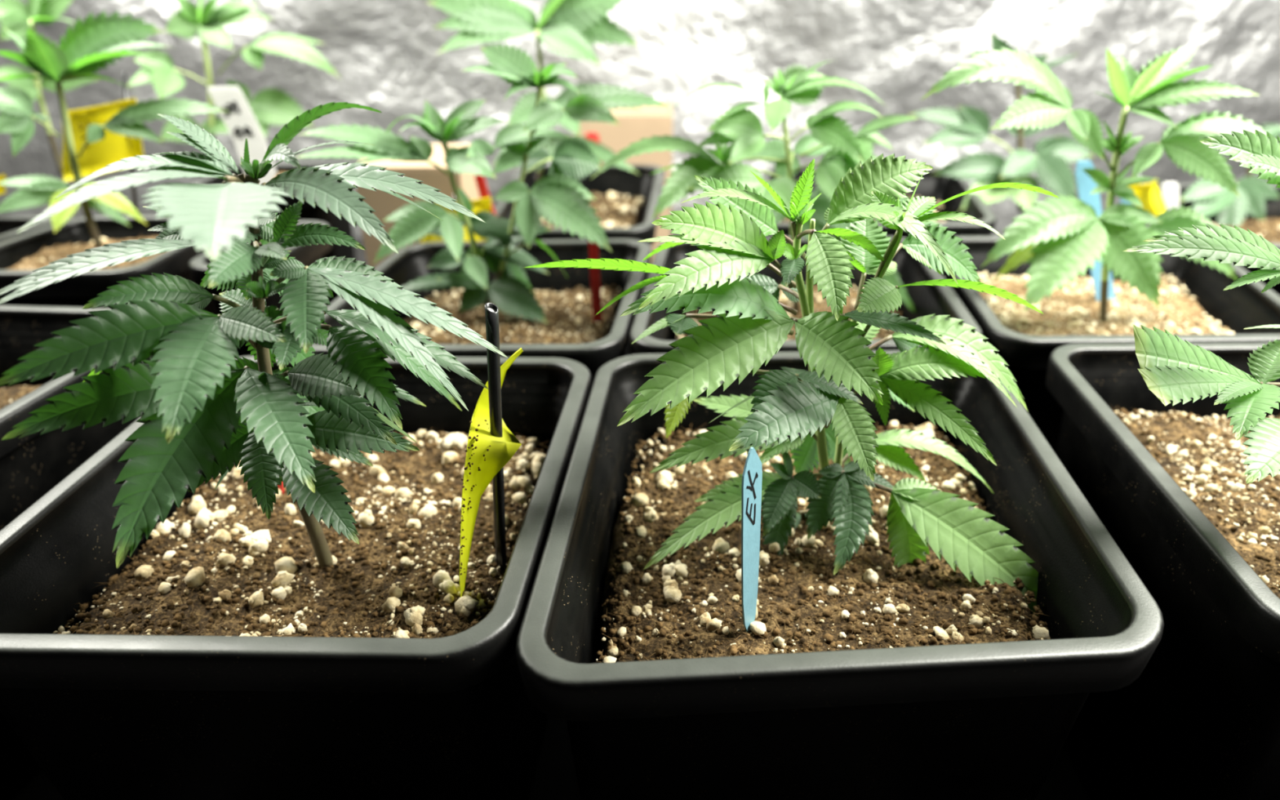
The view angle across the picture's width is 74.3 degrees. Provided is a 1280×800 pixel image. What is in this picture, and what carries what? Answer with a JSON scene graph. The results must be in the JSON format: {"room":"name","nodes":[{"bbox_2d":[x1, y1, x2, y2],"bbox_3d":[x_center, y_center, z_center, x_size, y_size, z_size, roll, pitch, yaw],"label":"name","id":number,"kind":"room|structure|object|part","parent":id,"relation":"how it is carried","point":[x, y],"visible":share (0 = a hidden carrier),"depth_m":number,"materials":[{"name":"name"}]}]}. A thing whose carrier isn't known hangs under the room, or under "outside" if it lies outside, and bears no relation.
{"room":"indoor grow room","nodes":[
{"label":"indoor grow room","id":0,"kind":"room"},
{"bbox_2d":[208,85,276,184],"bbox_3d":[-0.465,-0.309,0.994,0.056,0.114,0.005,-4,29,-7],"label":"plant label","id":1,"kind":"object","parent":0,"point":[241,122],"visible":0.88,"depth_m":0.99,"materials":[{"name":"white plastic"}]},
{"bbox_2d":[8,237,1089,799],"bbox_3d":[0.000,0.276,0.719,5.200,0.001,3.000,0,29,0],"label":"floor","id":2,"kind":"structure","parent":0,"point":[555,778],"depth_m":0.67,"materials":[{"name":"black"}]},
{"bbox_2d":[0,215,53,242],"bbox_3d":[-0.802,-0.039,0.982,0.245,0.300,0.204,0,28,0],"label":"square pot","id":3,"kind":"object","parent":2,"relation":"on","point":[10,225],"visible":0.1,"depth_m":0.99,"materials":[{"name":"black plastic"}]},
{"bbox_2d":[0,173,6,194],"bbox_3d":[-0.749,-0.227,0.978,0.046,0.067,0.021,0,28,0],"label":"card","id":4,"kind":"object","parent":3,"relation":"on","point":[2,177],"visible":0.83,"depth_m":0.97,"materials":[{"name":"yellow plastic"}]},
{"bbox_2d":[0,305,150,799],"bbox_3d":[-0.582,0.121,0.688,0.308,0.300,0.349,5,29,9],"label":"square pot","id":5,"kind":"object","parent":2,"relation":"on","point":[32,464],"visible":0.12,"depth_m":0.65,"materials":[{"name":"black plastic"}]},
{"bbox_2d":[0,385,42,409],"bbox_3d":[-0.580,0.047,0.647,0.271,0.027,0.255,0,28,0],"label":"potting soil","id":6,"kind":"object","parent":5,"relation":"in","point":[8,396],"visible":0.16,"depth_m":0.73,"materials":[{"name":"brown soil"}]},
{"bbox_2d":[0,215,217,314],"bbox_3d":[-0.591,-0.040,0.985,0.241,0.300,0.208,0,28,0],"label":"square pot","id":7,"kind":"object","parent":2,"relation":"on","point":[77,291],"visible":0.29,"depth_m":0.90,"materials":[{"name":"black plastic"}]},
{"bbox_2d":[5,234,160,270],"bbox_3d":[-0.589,-0.151,0.923,0.172,0.030,0.171,2,29,4],"label":"potting soil","id":8,"kind":"object","parent":7,"relation":"in","point":[46,255],"visible":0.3,"depth_m":0.92,"materials":[{"name":"beige soil"}]},
{"bbox_2d":[62,72,143,220],"bbox_3d":[-0.597,-0.275,0.934,0.106,0.161,0.021,0,28,0],"label":"card","id":9,"kind":"object","parent":8,"relation":"on","point":[95,156],"visible":0.66,"depth_m":0.92,"materials":[{"name":"yellow plastic"}]},
{"bbox_2d":[0,10,230,247],"bbox_3d":[-0.556,-0.273,0.878,0.267,0.236,0.071,-5,29,-10],"label":"leafy plant","id":10,"kind":"object","parent":8,"relation":"on","point":[92,43],"visible":0.9,"depth_m":0.86,"materials":[{"name":"green plant"}]},
{"bbox_3d":[-0.592,-0.245,0.891,0.018,0.173,0.008,0,29,0],"label":"stem","id":11,"kind":"part","parent":10,"relation":"part of","materials":[{"name":"green plant"}]},
{"bbox_2d":[188,220,331,356],"bbox_3d":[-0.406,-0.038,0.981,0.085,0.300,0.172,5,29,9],"label":"square pot","id":12,"kind":"object","parent":2,"relation":"on","point":[307,255],"visible":0.19,"depth_m":0.89,"materials":[{"name":"black plastic"}]},
{"bbox_2d":[192,162,355,305],"bbox_3d":[-0.507,-0.182,1.247,0.190,0.300,0.151,0,28,0],"label":"square pot","id":13,"kind":"object","parent":2,"relation":"on","point":[309,213],"visible":0.03,"depth_m":1.18,"materials":[{"name":"black plastic"}]},
{"bbox_3d":[-0.507,-0.298,1.185,0.149,0.023,0.109,0,29,0],"label":"potting soil","id":14,"kind":"object","parent":13,"relation":"in","visible":0},
{"bbox_2d":[0,0,99,175],"bbox_3d":[-0.763,-0.406,1.081,0.147,0.236,0.033,0,28,0],"label":"leafy plant","id":15,"kind":"object","parent":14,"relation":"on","point":[15,16],"visible":0.8,"depth_m":1.05,"materials":[{"name":"green plant"}]},
{"bbox_3d":[-0.769,-0.390,1.097,0.030,0.192,0.008,0,29,0],"label":"stem","id":16,"kind":"part","parent":15,"relation":"part of","materials":[{"name":"green plant"}]},
{"bbox_2d":[127,0,341,143],"bbox_3d":[-0.516,-0.405,1.086,0.280,0.234,0.056,0,28,0],"label":"leafy plant","id":17,"kind":"object","parent":14,"relation":"on","point":[268,106],"visible":0.84,"depth_m":1.07,"materials":[{"name":"green plant"}]},
{"bbox_3d":[-0.564,-0.389,1.109,0.027,0.185,0.007,-1,29,-2],"label":"stem","id":18,"kind":"part","parent":17,"relation":"part of","materials":[{"name":"green plant"}]},
{"bbox_2d":[0,355,591,799],"bbox_3d":[-0.198,0.172,0.595,0.323,0.300,0.320,0,28,0],"label":"square pot","id":19,"kind":"object","parent":2,"relation":"on","point":[104,717],"visible":0.66,"depth_m":0.45,"materials":[{"name":"black plastic"}]},
{"bbox_2d":[52,427,548,638],"bbox_3d":[-0.198,0.086,0.550,0.252,0.029,0.278,2,29,3],"label":"potting soil","id":20,"kind":"object","parent":19,"relation":"in","point":[219,566],"visible":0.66,"depth_m":0.52,"materials":[{"name":"brown soil"}]},
{"bbox_2d":[0,101,507,569],"bbox_3d":[-0.180,0.001,0.424,0.195,0.276,0.162,9,30,16],"label":"leafy plant","id":21,"kind":"object","parent":20,"relation":"on","point":[203,411],"visible":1,"depth_m":0.40,"materials":[{"name":"green plant"}]},
{"bbox_3d":[-0.197,-0.002,0.465,0.021,0.242,0.008,0,29,0],"label":"stem","id":22,"kind":"part","parent":21,"relation":"part of","materials":[{"name":"green plant"}]},
{"bbox_2d":[277,481,284,494],"bbox_3d":[-0.251,0.048,0.579,0.009,0.049,0.002,0,28,0],"label":"stake","id":23,"kind":"object","parent":20,"relation":"on","point":[280,487],"visible":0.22,"depth_m":0.58,"materials":[{"name":"red plastic"}]},
{"bbox_2d":[458,347,522,597],"bbox_3d":[-0.084,0.045,0.481,0.033,0.143,0.075,5,29,8],"label":"card","id":24,"kind":"object","parent":20,"relation":"on","point":[486,454],"visible":0.99,"depth_m":0.48,"materials":[{"name":"yellow plastic"}]},
{"bbox_2d":[484,302,506,571],"bbox_3d":[-0.082,0.034,0.485,0.016,0.191,0.007,0,28,0],"label":"stake","id":25,"kind":"object","parent":20,"relation":"on","point":[491,310],"visible":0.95,"depth_m":0.47,"materials":[{"name":"metal"}]},
{"bbox_2d":[355,143,480,266],"bbox_3d":[-0.265,-0.136,1.098,0.122,0.359,0.130,0,28,0],"label":"cardboard box","id":26,"kind":"object","parent":2,"relation":"on","point":[384,204],"visible":0.04,"depth_m":0.97,"materials":[{"name":"brown cardboard"}]},
{"bbox_3d":[-0.265,-0.104,1.044,0.122,0.355,0.004,0,29,0],"label":"panel","id":27,"kind":"part","parent":26,"relation":"part of","materials":[{"name":"cardboard"}]},
{"bbox_3d":[-0.206,-0.134,1.099,0.004,0.355,0.122,0,29,0],"label":"panel","id":28,"kind":"part","parent":26,"relation":"part of","materials":[{"name":"cardboard"}]},
{"bbox_2d":[311,239,652,391],"bbox_3d":[-0.138,0.023,0.868,0.302,0.300,0.288,0,28,0],"label":"square pot","id":29,"kind":"object","parent":2,"relation":"on","point":[411,262],"visible":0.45,"depth_m":0.89,"materials":[{"name":"black plastic"}]},
{"bbox_2d":[420,194,491,243],"bbox_3d":[-0.203,-0.174,0.927,0.087,0.103,0.021,0,28,0],"label":"card","id":30,"kind":"object","parent":29,"relation":"in","point":[482,204],"visible":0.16,"depth_m":0.91,"materials":[{"name":"yellow plastic"}]},
{"bbox_2d":[403,285,622,343],"bbox_3d":[-0.139,-0.062,0.817,0.226,0.026,0.245,2,29,3],"label":"potting soil","id":31,"kind":"object","parent":29,"relation":"in","point":[568,313],"visible":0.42,"depth_m":0.83,"materials":[{"name":"brown soil"}]},
{"bbox_2d":[295,43,668,324],"bbox_3d":[-0.145,-0.195,0.793,0.342,0.254,0.083,0,28,0],"label":"leafy plant","id":32,"kind":"object","parent":31,"relation":"on","point":[557,197],"visible":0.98,"depth_m":0.78,"materials":[{"name":"green plant"}]},
{"bbox_3d":[-0.133,-0.182,0.800,0.092,0.224,0.006,0,29,0],"label":"stem","id":33,"kind":"part","parent":32,"relation":"part of","materials":[{"name":"green plant"}]},
{"bbox_2d":[587,239,602,321],"bbox_3d":[-0.043,-0.115,0.821,0.012,0.110,0.003,0,28,0],"label":"stake","id":34,"kind":"object","parent":31,"relation":"on","point":[593,253],"visible":0.67,"depth_m":0.82,"materials":[{"name":"red plastic"}]},
{"bbox_2d":[493,164,665,355],"bbox_3d":[-0.073,-0.135,1.160,0.218,0.300,0.325,0,28,0],"label":"square pot","id":35,"kind":"object","parent":2,"relation":"on","point":[615,179],"visible":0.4,"depth_m":1.21,"materials":[{"name":"black plastic"}]},
{"bbox_2d":[475,173,495,214],"bbox_3d":[-0.168,-0.212,0.945,0.026,0.081,0.003,0,28,0],"label":"stake","id":36,"kind":"object","parent":35,"relation":"in","point":[481,183],"visible":0.31,"depth_m":0.93,"materials":[{"name":"red plastic"}]},
{"bbox_2d":[538,191,644,227],"bbox_3d":[-0.072,-0.232,1.108,0.159,0.028,0.270,0,28,0],"label":"potting soil","id":37,"kind":"object","parent":35,"relation":"in","point":[615,210],"visible":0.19,"depth_m":1.13,"materials":[{"name":"brown soil"}]},
{"bbox_2d":[426,0,640,181],"bbox_3d":[-0.127,-0.371,1.067,0.256,0.296,0.051,0,28,0],"label":"leafy plant","id":38,"kind":"object","parent":37,"relation":"on","point":[566,27],"visible":0.63,"depth_m":1.02,"materials":[{"name":"green plant"}]},
{"bbox_3d":[-0.131,-0.347,1.086,0.025,0.237,0.008,0,29,0],"label":"stem","id":39,"kind":"part","parent":38,"relation":"part of","materials":[{"name":"green plant"}]},
{"bbox_2d":[585,132,600,164],"bbox_3d":[-0.070,-0.367,1.282,0.023,0.075,0.004,0,28,0],"label":"stake","id":40,"kind":"object","parent":37,"relation":"on","point":[591,135],"visible":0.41,"depth_m":1.27,"materials":[{"name":"red plastic"}]},
{"bbox_2d":[573,100,672,263],"bbox_3d":[-0.029,-0.382,1.590,0.171,0.323,0.160,0,28,0],"label":"cardboard box","id":41,"kind":"object","parent":2,"relation":"on","point":[635,125],"visible":0.31,"depth_m":1.46,"materials":[{"name":"brown cardboard"}]},
{"bbox_2d":[629,236,982,355],"bbox_3d":[0.147,0.020,0.874,0.311,0.300,0.290,0,28,0],"label":"square pot","id":42,"kind":"object","parent":2,"relation":"on","point":[926,300],"visible":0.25,"depth_m":0.82,"materials":[{"name":"black plastic"}]},
{"bbox_2d":[590,59,941,314],"bbox_3d":[0.142,-0.183,0.782,0.373,0.240,0.091,0,28,0],"label":"leafy plant","id":43,"kind":"object","parent":42,"relation":"in","point":[830,135],"visible":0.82,"depth_m":0.75,"materials":[{"name":"green plant"}]},
{"bbox_3d":[0.141,-0.175,0.792,0.035,0.203,0.006,0,29,0],"label":"stem","id":44,"kind":"part","parent":43,"relation":"part of","materials":[{"name":"green plant"}]},
{"bbox_2d":[674,284,902,340],"bbox_3d":[0.149,-0.067,0.825,0.250,0.030,0.243,0,28,0],"label":"potting soil","id":45,"kind":"object","parent":42,"relation":"in","point":[820,304],"visible":0.1,"depth_m":0.87,"materials":[{"name":"beige soil"}]},
{"bbox_2d":[515,350,1164,799],"bbox_3d":[0.108,0.173,0.592,0.332,0.300,0.347,0,28,0],"label":"square pot","id":46,"kind":"object","parent":2,"relation":"on","point":[989,721],"visible":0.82,"depth_m":0.43,"materials":[{"name":"black plastic"}]},
{"bbox_2d":[593,420,1051,662],"bbox_3d":[0.111,0.089,0.546,0.262,0.033,0.302,2,29,3],"label":"potting soil","id":47,"kind":"object","parent":46,"relation":"in","point":[687,604],"visible":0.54,"depth_m":0.50,"materials":[{"name":"brown soil"}]},
{"bbox_2d":[741,447,762,632],"bbox_3d":[0.059,0.080,0.447,0.008,0.126,0.017,22,35,34],"label":"plant label","id":48,"kind":"object","parent":47,"relation":"on","point":[752,477],"visible":1,"depth_m":0.44,"materials":[{"name":"blue plastic"}]},
{"bbox_2d":[524,153,1059,616],"bbox_3d":[0.096,0.002,0.507,0.328,0.284,0.125,1,29,2],"label":"leafy plant","id":49,"kind":"object","parent":47,"relation":"in","point":[793,410],"visible":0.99,"depth_m":0.48,"materials":[{"name":"green plant"}]},
{"bbox_3d":[0.115,-0.015,0.512,0.060,0.201,0.010,1,29,2],"label":"stem","id":50,"kind":"part","parent":49,"relation":"part of","materials":[{"name":"green plant"}]},
{"bbox_2d":[760,166,996,238],"bbox_3d":[0.291,-0.137,1.163,0.328,0.300,0.286,0,28,0],"label":"square pot","id":51,"kind":"object","parent":2,"relation":"on","point":[943,187],"visible":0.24,"depth_m":1.12,"materials":[{"name":"black plastic"}]},
{"bbox_2d":[780,195,947,222],"bbox_3d":[0.291,-0.235,1.110,0.257,0.030,0.231,0,28,0],"label":"potting soil","id":52,"kind":"object","parent":51,"relation":"in","point":[940,206],"visible":0.03,"depth_m":1.11,"materials":[{"name":"brown soil"}]},
{"bbox_2d":[908,31,1093,213],"bbox_3d":[0.458,-0.340,1.056,0.247,0.220,0.060,0,28,0],"label":"leafy plant","id":53,"kind":"object","parent":51,"relation":"in","point":[968,126],"visible":0.76,"depth_m":1.07,"materials":[{"name":"green plant"}]},
{"bbox_3d":[0.484,-0.323,1.076,0.047,0.170,0.008,0,29,0],"label":"stem","id":54,"kind":"part","parent":53,"relation":"part of","materials":[{"name":"green plant"}]},
{"bbox_2d":[941,235,1279,453],"bbox_3d":[0.455,0.016,0.881,0.321,0.300,0.284,0,28,0],"label":"square pot","id":55,"kind":"object","parent":2,"relation":"on","point":[1237,308],"visible":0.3,"depth_m":0.76,"materials":[{"name":"black plastic"}]},
{"bbox_2d":[977,271,1234,335],"bbox_3d":[0.454,-0.081,0.828,0.257,0.025,0.237,0,28,0],"label":"potting soil","id":56,"kind":"object","parent":55,"relation":"in","point":[1074,309],"visible":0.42,"depth_m":0.84,"materials":[{"name":"beige soil"}]},
{"bbox_2d":[920,43,1266,322],"bbox_3d":[0.401,-0.173,0.746,0.328,0.255,0.098,-4,29,-7],"label":"leafy plant","id":57,"kind":"object","parent":56,"relation":"on","point":[1064,236],"visible":0.95,"depth_m":0.73,"materials":[{"name":"green plant"}]},
{"bbox_3d":[0.431,-0.158,0.768,0.040,0.208,0.006,0,29,0],"label":"stem","id":58,"kind":"part","parent":57,"relation":"part of","materials":[{"name":"green plant"}]},
{"bbox_2d":[1075,160,1115,301],"bbox_3d":[0.449,-0.151,0.829,0.080,0.164,0.006,0,28,0],"label":"plant label","id":59,"kind":"object","parent":56,"relation":"on","point":[1085,184],"visible":0.4,"depth_m":0.81,"materials":[{"name":"light blue plastic"}]},
{"bbox_2d":[1120,197,1133,205],"bbox_3d":[0.506,-0.180,0.882,0.025,0.070,0.002,0,28,0],"label":"plant label","id":60,"kind":"object","parent":56,"relation":"on","point":[1122,201],"visible":0.02,"depth_m":0.87,"materials":[{"name":"blue plastic"}]},
{"bbox_2d":[1128,173,1166,226],"bbox_3d":[0.536,-0.188,0.902,0.053,0.102,0.021,0,28,0],"label":"card","id":61,"kind":"object","parent":55,"relation":"in","point":[1149,195],"visible":0.48,"depth_m":0.88,"materials":[{"name":"yellow plastic"}]},
{"bbox_2d":[1161,182,1179,209],"bbox_3d":[0.595,-0.201,0.950,0.040,0.088,0.002,0,28,0],"label":"plant label","id":62,"kind":"object","parent":55,"relation":"in","point":[1170,190],"visible":0.43,"depth_m":0.94,"materials":[{"name":"white plastic"}]},
{"bbox_2d":[1045,342,1279,799],"bbox_3d":[0.466,0.164,0.609,0.326,0.300,0.338,0,28,0],"label":"square pot","id":63,"kind":"object","parent":2,"relation":"on","point":[1201,720],"visible":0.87,"depth_m":0.53,"materials":[{"name":"black plastic"}]},
{"bbox_2d":[1111,405,1279,598],"bbox_3d":[0.465,0.075,0.567,0.272,0.030,0.304,0,28,0],"label":"potting soil","id":64,"kind":"object","parent":63,"relation":"in","point":[1204,457],"visible":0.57,"depth_m":0.59,"materials":[{"name":"brown soil"}]},
{"bbox_2d":[1122,128,1279,484],"bbox_3d":[0.344,-0.007,0.453,0.213,0.258,0.084,0,28,0],"label":"leafy plant","id":65,"kind":"object","parent":64,"relation":"on","point":[1175,370],"visible":1,"depth_m":0.44,"materials":[{"name":"green plant"}]},
{"bbox_2d":[1149,183,1279,295],"bbox_3d":[0.793,-0.095,1.085,0.331,0.300,0.271,0,28,0],"label":"square pot","id":66,"kind":"object","parent":2,"relation":"on","point":[1273,208],"visible":0.02,"depth_m":1.13,"materials":[{"name":"black plastic"}]},
{"bbox_2d":[1212,217,1279,242],"bbox_3d":[0.794,-0.187,1.036,0.258,0.028,0.215,0,28,0],"label":"potting soil","id":67,"kind":"object","parent":66,"relation":"in","point":[1268,228],"visible":0.1,"depth_m":1.09,"materials":[{"name":"beige soil"}]},
{"bbox_2d":[1179,123,1279,226],"bbox_3d":[0.805,-0.281,1.113,0.184,0.158,0.064,0,28,0],"label":"leafy plant","id":68,"kind":"object","parent":67,"relation":"on","point":[1230,208],"visible":0.44,"depth_m":1.11,"materials":[{"name":"green plant"}]},
{"bbox_3d":[0.814,-0.289,1.118,0.045,0.134,0.008,0,29,0],"label":"stem","id":69,"kind":"part","parent":68,"relation":"part of","materials":[{"name":"green plant"}]},
{"bbox_2d":[0,0,1279,237],"bbox_3d":[0.000,-1.335,1.380,5.200,2.200,0.094,0,28,0],"label":"wall","id":70,"kind":"structure","parent":0,"point":[383,53],"depth_m":1.73,"materials":[{"name":"silver metal"}]}
]}

